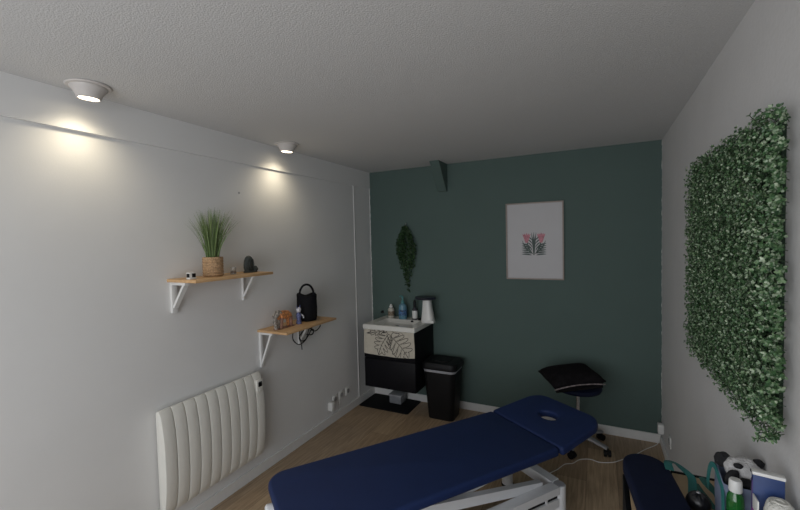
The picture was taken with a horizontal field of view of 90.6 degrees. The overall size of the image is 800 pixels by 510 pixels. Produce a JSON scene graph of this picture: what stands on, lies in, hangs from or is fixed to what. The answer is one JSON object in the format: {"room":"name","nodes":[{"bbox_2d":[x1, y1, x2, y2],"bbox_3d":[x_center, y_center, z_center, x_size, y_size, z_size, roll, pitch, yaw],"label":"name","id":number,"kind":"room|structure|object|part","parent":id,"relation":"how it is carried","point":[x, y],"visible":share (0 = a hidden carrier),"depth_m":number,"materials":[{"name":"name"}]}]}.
{"room":"massage therapy room","nodes":[
{"label":"massage therapy room","id":0,"kind":"room"},
{"bbox_2d":[0,116,372,509],"bbox_3d":[-1.478,0.426,2.100,0.120,2.400,5.230,0,2,27],"label":"wall","id":1,"kind":"structure","parent":0,"point":[94,229],"depth_m":2.12,"materials":[{"name":"white paint"}]},
{"bbox_2d":[0,71,369,188],"bbox_3d":[-1.439,-0.680,2.025,0.028,0.185,4.990,0,2,27],"label":"beam","id":2,"kind":"structure","parent":1,"relation":"attached to","point":[21,98],"depth_m":2.13,"materials":[{"name":"white paint"}]},
{"bbox_2d":[156,371,264,509],"bbox_3d":[-1.156,1.135,2.490,0.101,0.590,0.718,0,2,27],"label":"radiator","id":3,"kind":"object","parent":1,"relation":"attached to","point":[204,438],"visible":1,"depth_m":2.39,"materials":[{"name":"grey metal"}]},
{"bbox_3d":[-1.170,1.136,2.498,0.045,0.563,0.699,0,2,27],"label":"panel","id":4,"kind":"part","parent":3,"relation":"part of","materials":[{"name":"white metal"}]},
{"bbox_3d":[-0.981,0.910,2.755,0.018,0.090,0.050,0,2,27],"label":"control panel","id":5,"kind":"part","parent":3,"relation":"part of","materials":[{"name":"white plastic"}]},
{"bbox_2d":[167,271,272,312],"bbox_3d":[-1.090,0.224,2.464,0.250,0.197,0.575,0,2,27],"label":"wall shelf","id":6,"kind":"object","parent":1,"relation":"attached to","point":[175,298],"visible":0.98,"depth_m":2.28,"materials":[{"name":"brown wood"}]},
{"bbox_2d":[186,272,195,279],"bbox_3d":[-1.176,0.117,2.228,0.030,0.038,0.040,0,2,27],"label":"box","id":7,"kind":"object","parent":6,"relation":"on","point":[190,275],"visible":1,"depth_m":2.21,"materials":[{"name":"white plastic"}]},
{"bbox_2d":[187,207,234,276],"bbox_3d":[-1.112,-0.085,2.370,0.287,0.429,0.322,0,2,27],"label":"potted plant","id":8,"kind":"object","parent":6,"relation":"on","point":[212,263],"visible":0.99,"depth_m":2.35,"materials":[{"name":"green plant"}]},
{"bbox_3d":[-1.129,0.070,2.389,0.118,0.117,0.118,0,2,27],"label":"pot","id":9,"kind":"part","parent":8,"relation":"part of","materials":[{"name":"wicker"}]},
{"bbox_2d":[230,267,235,273],"bbox_3d":[-1.065,0.100,2.526,0.036,0.044,0.036,0,2,27],"label":"glass","id":10,"kind":"object","parent":6,"relation":"on","point":[232,269],"visible":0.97,"depth_m":2.51,"materials":[{"name":"clear glass"}]},
{"bbox_2d":[243,256,257,272],"bbox_3d":[-1.003,0.059,2.650,0.065,0.113,0.105,0,2,27],"label":"stone sculpture","id":11,"kind":"object","parent":6,"relation":"on","point":[249,267],"visible":1,"depth_m":2.62,"materials":[{"name":"grey stone"}]},
{"bbox_2d":[243,256,252,270],"bbox_3d":[-1.009,0.055,2.638,0.045,0.103,0.078,0,2,27],"label":"hood","id":12,"kind":"object","parent":11,"relation":"attached to","point":[248,261],"depth_m":2.62,"materials":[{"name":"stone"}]},
{"bbox_2d":[191,387,374,509],"bbox_3d":[-1.391,1.587,2.114,0.014,0.075,4.990,0,2,27],"label":"baseboard","id":13,"kind":"structure","parent":1,"relation":"attached to","point":[211,502],"depth_m":2.99,"materials":[{"name":"white paint"}]},
{"bbox_2d":[257,316,335,366],"bbox_3d":[-0.773,0.666,3.058,0.280,0.276,0.580,0,2,27],"label":"wall shelf","id":14,"kind":"object","parent":1,"relation":"attached to","point":[320,320],"visible":0.7,"depth_m":2.88,"materials":[{"name":"brown wood"}]},
{"bbox_2d":[272,310,295,329],"bbox_3d":[-0.854,0.465,2.905,0.063,0.140,0.207,0,2,27],"label":"ornament","id":15,"kind":"object","parent":14,"relation":"on","point":[278,316],"visible":1,"depth_m":2.87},
{"bbox_3d":[-0.859,0.492,2.874,0.023,0.084,0.032,0,2,27],"label":"leg","id":16,"kind":"part","parent":15,"relation":"part of","materials":[{"name":"brown wood"}]},
{"bbox_2d":[296,306,303,323],"bbox_3d":[-0.773,0.457,3.046,0.047,0.142,0.061,0,2,27],"label":"figurine","id":17,"kind":"object","parent":14,"relation":"on","point":[298,309],"visible":1,"depth_m":3.02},
{"bbox_2d":[292,325,320,349],"bbox_3d":[-0.759,0.654,3.256,0.039,0.225,0.352,0,2,27],"label":"cable bundle","id":18,"kind":"object","parent":14,"relation":"hanging from","point":[307,334],"visible":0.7,"depth_m":3.22,"materials":[{"name":"black plastic"}]},
{"bbox_2d":[297,283,316,321],"bbox_3d":[-0.747,0.373,3.170,0.159,0.300,0.159,-2,2,-19],"label":"bag","id":19,"kind":"object","parent":14,"relation":"on","point":[307,303],"visible":0.97,"depth_m":3.11,"materials":[{"name":"black fabric"}]},
{"bbox_3d":[-0.738,0.290,3.122,0.125,0.130,0.017,-2,2,-13],"label":"handle","id":20,"kind":"part","parent":19,"relation":"part of","materials":[{"name":"black fabric"}]},
{"bbox_2d":[328,401,336,414],"bbox_3d":[-0.608,1.408,3.639,0.048,0.129,0.110,0,2,27],"label":"plug adapter","id":21,"kind":"object","parent":1,"relation":"attached to","point":[331,405],"visible":1,"depth_m":3.59,"materials":[{"name":"white plastic"}]},
{"bbox_2d":[332,394,337,402],"bbox_3d":[-0.604,1.341,3.689,0.011,0.076,0.072,0,2,27],"label":"wall socket","id":22,"kind":"object","parent":1,"relation":"attached to","point":[335,397],"visible":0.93,"depth_m":3.69,"materials":[{"name":"white plastic"}]},
{"bbox_2d":[339,390,343,399],"bbox_3d":[-0.559,1.334,3.779,0.011,0.076,0.072,0,2,27],"label":"wall socket","id":23,"kind":"object","parent":1,"relation":"attached to","point":[341,393],"visible":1,"depth_m":3.77,"materials":[{"name":"white plastic"}]},
{"bbox_2d":[345,386,349,394],"bbox_3d":[-0.510,1.329,3.877,0.011,0.076,0.072,0,2,27],"label":"wall socket","id":24,"kind":"object","parent":1,"relation":"attached to","point":[347,389],"visible":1,"depth_m":3.87,"materials":[{"name":"white plastic"}]},
{"bbox_2d":[353,186,359,395],"bbox_3d":[-0.444,0.378,4.022,0.007,2.153,0.010,0,2,27],"label":"trim","id":25,"kind":"structure","parent":1,"relation":"attached to","point":[353,186],"depth_m":4.02,"materials":[{"name":"white plastic"}]},
{"bbox_2d":[0,0,754,172],"bbox_3d":[-0.270,-0.828,1.432,2.891,0.100,5.230,0,2,27],"label":"ceiling","id":26,"kind":"structure","parent":0,"point":[369,86],"depth_m":1.64,"materials":[{"name":"paint"}]},
{"bbox_2d":[63,78,112,101],"bbox_3d":[-1.406,-0.734,1.788,0.176,0.062,0.176,0,2,27],"label":"ceiling spotlight","id":27,"kind":"object","parent":26,"relation":"attached to","point":[84,89],"visible":1,"depth_m":1.75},
{"bbox_2d":[275,141,298,152],"bbox_3d":[-0.835,-0.790,2.927,0.176,0.062,0.176,0,2,27],"label":"ceiling spotlight","id":28,"kind":"object","parent":26,"relation":"attached to","point":[284,146],"visible":1,"depth_m":2.88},
{"bbox_2d":[211,401,664,509],"bbox_3d":[-0.210,1.669,1.526,2.891,0.100,5.230,0,2,27],"label":"floor","id":29,"kind":"structure","parent":0,"point":[590,484],"depth_m":3.02,"materials":[{"name":"laminate"}]},
{"bbox_2d":[359,393,420,414],"bbox_3d":[-0.099,1.517,4.048,0.550,0.008,0.337,0,2,27],"label":"floor mat","id":30,"kind":"object","parent":29,"relation":"on","point":[377,401],"visible":0.94,"depth_m":4.01,"materials":[{"name":"rubber"}]},
{"bbox_2d":[388,390,406,403],"bbox_3d":[-0.022,1.464,4.075,0.147,0.092,0.142,0,2,27],"label":"storage box","id":31,"kind":"object","parent":30,"relation":"on","point":[397,397],"visible":0.88,"depth_m":4.03,"materials":[{"name":"plastic"}]},
{"bbox_3d":[-0.022,1.426,4.074,0.147,0.015,0.142,0,2,27],"label":"lid","id":32,"kind":"part","parent":31,"relation":"part of","materials":[{"name":"grey plastic"}]},
{"bbox_2d":[265,395,597,509],"bbox_3d":[0.277,1.306,2.188,1.917,0.553,0.580,-2,2,-28],"label":"massage table","id":33,"kind":"object","parent":29,"relation":"on","point":[441,467],"visible":1,"depth_m":2.11,"materials":[{"name":"blue leather"}]},
{"bbox_3d":[0.188,1.273,2.018,1.152,0.214,0.036,-2,2,-28],"label":"scissor arm","id":34,"kind":"part","parent":33,"relation":"part of","materials":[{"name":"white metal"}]},
{"bbox_3d":[0.344,1.268,2.043,1.053,0.214,0.036,-2,2,-28],"label":"scissor arm","id":35,"kind":"part","parent":33,"relation":"part of","materials":[{"name":"white metal"}]},
{"bbox_3d":[0.725,1.428,2.674,0.072,0.226,0.072,-2,2,-28],"label":"post","id":36,"kind":"part","parent":33,"relation":"part of","materials":[{"name":"white metal"}]},
{"bbox_3d":[0.281,1.369,1.956,1.385,0.042,0.060,-2,2,-28],"label":"rail","id":37,"kind":"part","parent":33,"relation":"part of","materials":[{"name":"white metal"}]},
{"bbox_3d":[0.283,1.441,1.958,1.385,0.046,0.052,-2,2,-28],"label":"rail","id":38,"kind":"part","parent":33,"relation":"part of","materials":[{"name":"white metal"}]},
{"bbox_3d":[0.924,1.438,2.293,0.072,0.226,0.072,-2,2,-28],"label":"post","id":39,"kind":"part","parent":33,"relation":"part of","materials":[{"name":"white metal"}]},
{"bbox_2d":[422,355,463,421],"bbox_3d":[0.411,1.250,3.741,0.342,0.541,0.296,0,2,27],"label":"waste bin","id":40,"kind":"object","parent":29,"relation":"on","point":[442,373],"visible":1,"depth_m":3.63,"materials":[{"name":"black plastic"}]},
{"bbox_3d":[0.406,1.016,3.732,0.342,0.066,0.296,0,2,27],"label":"lid","id":41,"kind":"part","parent":40,"relation":"part of","materials":[{"name":"black plastic"}]},
{"bbox_2d":[562,388,611,459],"bbox_3d":[1.438,1.268,3.163,0.468,0.498,0.500,-2,2,-18],"label":"stool","id":42,"kind":"object","parent":29,"relation":"on","point":[572,454],"visible":0.48,"depth_m":3.00,"materials":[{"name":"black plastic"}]},
{"bbox_2d":[538,363,605,392],"bbox_3d":[1.340,0.952,3.107,0.397,0.149,0.322,-1,2,0],"label":"seat cushion","id":43,"kind":"object","parent":42,"relation":"on","point":[572,376],"visible":1,"depth_m":2.98,"materials":[{"name":"black fabric"}]},
{"bbox_3d":[1.417,1.047,3.149,0.348,0.053,0.348,0,2,27],"label":"seat","id":44,"kind":"part","parent":42,"relation":"part of","materials":[{"name":"blue plastic"}]},
{"bbox_3d":[1.502,1.439,3.056,0.056,0.054,0.206,-3,3,-35],"label":"arm","id":45,"kind":"part","parent":42,"relation":"part of","materials":[{"name":"grey metal"}]},
{"bbox_2d":[550,435,660,472],"bbox_3d":[1.368,1.470,2.895,1.388,0.120,0.118,-2,2,-18],"label":"cable","id":46,"kind":"object","parent":29,"relation":"on","point":[660,435],"visible":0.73,"depth_m":2.92,"materials":[{"name":"white plastic"}]},
{"bbox_2d":[623,454,690,509],"bbox_3d":[0.839,1.215,1.203,0.260,0.782,0.889,0,2,27],"label":"bench","id":47,"kind":"object","parent":29,"relation":"on","point":[647,485],"visible":0.98,"depth_m":1.41,"materials":[{"name":"blue leather"}]},
{"bbox_3d":[0.731,1.223,1.245,0.016,0.687,0.730,0,2,27],"label":"panel","id":48,"kind":"part","parent":47,"relation":"part of","materials":[{"name":"black laminate"}]},
{"bbox_3d":[0.732,0.894,1.200,0.026,0.028,0.680,0,2,27],"label":"rail","id":49,"kind":"part","parent":47,"relation":"part of","materials":[{"name":"brown wood"}]},
{"bbox_2d":[670,470,714,509],"bbox_3d":[0.975,1.242,1.165,0.180,0.724,0.883,0,2,27],"label":"side table","id":50,"kind":"object","parent":29,"relation":"on","point":[681,479],"visible":0.3,"depth_m":1.50,"materials":[{"name":"brown wood"}]},
{"bbox_2d":[664,460,696,491],"bbox_3d":[1.055,0.835,1.481,0.106,0.064,0.209,0,2,27],"label":"band","id":51,"kind":"object","parent":50,"relation":"on","point":[692,483],"visible":0.8,"depth_m":1.51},
{"bbox_2d":[685,490,711,509],"bbox_3d":[1.013,0.838,1.342,0.070,0.073,0.072,0,2,27],"label":"ball","id":52,"kind":"object","parent":50,"relation":"on","point":[697,500],"visible":0.94,"depth_m":1.32,"materials":[{"name":"black plastic"}]},
{"bbox_2d":[696,477,714,509],"bbox_3d":[1.111,0.854,1.420,0.064,0.031,0.164,-1,2,10],"label":"band","id":53,"kind":"object","parent":50,"relation":"on","point":[702,479],"visible":0.48,"depth_m":1.44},
{"bbox_2d":[706,461,724,509],"bbox_3d":[1.033,0.760,1.308,0.018,0.185,0.289,0,3,31],"label":"band","id":54,"kind":"object","parent":53,"relation":"on","point":[711,464],"visible":1,"depth_m":1.24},
{"bbox_2d":[714,461,750,509],"bbox_3d":[1.042,0.769,1.217,0.102,0.219,0.140,0,2,27],"label":"bag","id":55,"kind":"object","parent":50,"relation":"on","point":[746,493],"visible":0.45,"depth_m":1.23,"materials":[{"name":"fabric"}]},
{"bbox_2d":[714,451,764,489],"bbox_3d":[1.044,0.726,1.210,0.123,0.220,0.108,0,2,27],"label":"toy","id":56,"kind":"object","parent":55,"relation":"in","point":[739,467],"visible":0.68,"depth_m":1.19,"materials":[{"name":"white fabric"}]},
{"bbox_2d":[726,477,744,509],"bbox_3d":[0.975,0.767,1.151,0.043,0.235,0.043,0,2,27],"label":"oil bottle","id":57,"kind":"object","parent":50,"relation":"on","point":[735,500],"visible":1,"depth_m":1.14,"materials":[{"name":"green plastic"}]},
{"bbox_2d":[752,493,758,509],"bbox_3d":[0.926,0.758,1.038,0.008,0.262,0.057,0,2,27],"label":"leaflet","id":58,"kind":"object","parent":50,"relation":"on","point":[755,503],"visible":1,"depth_m":1.03,"materials":[{"name":"white paper"}]},
{"bbox_2d":[751,467,785,509],"bbox_3d":[0.964,0.729,1.038,0.065,0.320,0.023,0,3,35],"label":"box","id":59,"kind":"object","parent":50,"relation":"on","point":[764,484],"visible":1,"depth_m":1.03,"materials":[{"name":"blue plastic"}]},
{"bbox_3d":[0.960,0.573,1.032,0.065,0.008,0.023,0,3,35],"label":"lid","id":60,"kind":"part","parent":59,"relation":"part of","materials":[{"name":"white plastic"}]},
{"bbox_2d":[763,497,794,509],"bbox_3d":[0.949,0.751,0.989,0.062,0.279,0.065,0,2,27],"label":"rolled towel","id":61,"kind":"object","parent":50,"relation":"on","point":[772,503],"visible":1,"depth_m":0.98,"materials":[{"name":"white fabric"}]},
{"bbox_2d":[369,140,661,433],"bbox_3d":[0.904,0.307,3.761,2.651,2.400,0.120,0,2,27],"label":"wall","id":62,"kind":"structure","parent":0,"point":[605,314],"depth_m":3.52,"materials":[{"name":"green paint"}]},
{"bbox_2d":[363,315,433,393],"bbox_3d":[-0.004,0.958,3.920,0.550,0.606,0.467,0,2,27],"label":"washbasin","id":63,"kind":"object","parent":62,"relation":"attached to","point":[398,374],"visible":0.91,"depth_m":3.74,"materials":[{"name":"black laminate"}]},
{"bbox_2d":[364,329,414,358],"bbox_3d":[-0.108,0.834,3.708,0.534,0.244,0.015,0,2,27],"label":"drawer","id":64,"kind":"object","parent":63,"relation":"attached to","point":[394,344],"visible":1,"depth_m":3.70,"materials":[{"name":"laminate"}]},
{"bbox_3d":[-0.102,0.853,3.726,0.540,0.267,0.018,0,2,27],"label":"drawer","id":65,"kind":"part","parent":63,"relation":"part of","materials":[{"name":"black laminate"}]},
{"bbox_2d":[388,304,393,317],"bbox_3d":[-0.092,0.578,4.106,0.068,0.143,0.068,0,2,27],"label":"bottle","id":66,"kind":"object","parent":63,"relation":"on","point":[391,309],"visible":1,"depth_m":4.08,"materials":[{"name":"white plastic"}]},
{"bbox_3d":[-0.095,1.131,3.736,0.540,0.278,0.018,0,2,27],"label":"drawer","id":67,"kind":"part","parent":63,"relation":"part of","materials":[{"name":"black laminate"}]},
{"bbox_2d":[363,315,430,332],"bbox_3d":[-0.011,0.677,3.909,0.550,0.043,0.467,0,2,27],"label":"basin","id":68,"kind":"object","parent":63,"relation":"in","point":[408,325],"depth_m":3.81,"materials":[{"name":"white ceramic"}]},
{"bbox_2d":[399,295,406,318],"bbox_3d":[0.028,0.530,4.032,0.088,0.239,0.088,0,2,27],"label":"bottle","id":69,"kind":"object","parent":63,"relation":"on","point":[402,307],"visible":1,"depth_m":4.00,"materials":[{"name":"blue plastic"}]},
{"bbox_2d":[412,300,417,319],"bbox_3d":[0.149,0.549,3.984,0.056,0.199,0.056,0,2,27],"label":"bottle","id":70,"kind":"object","parent":63,"relation":"on","point":[414,310],"visible":1,"depth_m":3.97,"materials":[{"name":"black plastic"}]},
{"bbox_2d":[415,296,435,323],"bbox_3d":[0.251,0.528,3.842,0.212,0.248,0.180,0,2,27],"label":"dispenser","id":71,"kind":"object","parent":63,"relation":"on","point":[427,309],"visible":1,"depth_m":3.79,"materials":[{"name":"white plastic"}]},
{"bbox_2d":[394,224,416,291],"bbox_3d":[0.064,0.032,4.045,0.250,0.720,0.100,0,2,27],"label":"ivy","id":72,"kind":"object","parent":62,"relation":"hanging from","point":[400,243],"visible":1,"depth_m":4.04,"materials":[{"name":"green plant"}]},
{"bbox_2d":[429,160,447,191],"bbox_3d":[0.369,-0.750,3.778,0.090,0.265,0.235,0,2,27],"label":"trim","id":73,"kind":"structure","parent":62,"relation":"attached to","point":[439,168],"depth_m":3.77,"materials":[{"name":"green paint"}]},
{"bbox_2d":[375,387,659,442],"bbox_3d":[0.902,1.473,3.745,2.625,0.072,0.014,0,2,27],"label":"baseboard","id":74,"kind":"structure","parent":62,"relation":"attached to","point":[611,430],"depth_m":3.35,"materials":[{"name":"white paint"}]},
{"bbox_2d":[506,200,563,279],"bbox_3d":[1.193,-0.124,3.515,0.490,0.686,0.022,0,2,27],"label":"framed picture","id":75,"kind":"object","parent":62,"relation":"attached to","point":[534,230],"visible":1,"depth_m":3.51,"materials":[{"name":"white paper"}]},
{"bbox_2d":[522,233,530,242],"bbox_3d":[1.133,-0.152,3.541,0.071,0.089,0.001,0,2,27],"label":"print","id":76,"kind":"object","parent":75,"relation":"attached to","point":[526,237],"depth_m":3.54,"materials":[{"name":"pink paper"}]},
{"bbox_2d":[522,233,545,254],"bbox_3d":[1.190,-0.099,3.516,0.210,0.204,0.001,0,2,27],"label":"print","id":77,"kind":"object","parent":75,"relation":"attached to","point":[532,243],"depth_m":3.52,"materials":[{"name":"green paper"}]},
{"bbox_2d":[537,233,544,242],"bbox_3d":[1.244,-0.153,3.485,0.071,0.089,0.001,0,2,27],"label":"print","id":78,"kind":"object","parent":75,"relation":"attached to","point":[540,236],"depth_m":3.49,"materials":[{"name":"pink paper"}]},
{"bbox_2d":[662,0,799,509],"bbox_3d":[0.999,0.414,0.858,0.120,2.400,5.230,0,2,27],"label":"wall","id":79,"kind":"structure","parent":0,"point":[758,67],"depth_m":1.54,"materials":[{"name":"white paint"}]},
{"bbox_2d":[657,422,663,434],"bbox_3d":[2.022,1.348,3.068,0.040,0.082,0.050,0,2,27],"label":"plug","id":80,"kind":"object","parent":79,"relation":"attached to","point":[660,426],"visible":1,"depth_m":3.05,"materials":[{"name":"white plastic"}]},
{"bbox_2d":[660,435,669,459],"bbox_3d":[0.967,1.577,0.932,0.012,0.072,4.990,0,2,27],"label":"baseboard","id":81,"kind":"structure","parent":79,"relation":"attached to","point":[662,443],"depth_m":2.99,"materials":[{"name":"white paint"}]},
{"bbox_2d":[668,434,670,448],"bbox_3d":[1.888,1.307,2.769,0.011,0.076,0.072,0,2,27],"label":"wall socket","id":82,"kind":"object","parent":79,"relation":"attached to","point":[669,437],"visible":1,"depth_m":2.76,"materials":[{"name":"white plastic"}]},
{"bbox_2d":[683,103,790,443],"bbox_3d":[1.191,0.028,1.467,0.095,0.925,1.118,0,2,28],"label":"panel","id":83,"kind":"object","parent":79,"relation":"attached to","point":[736,286],"visible":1,"depth_m":1.18,"materials":[{"name":"green plant"}]}
]}

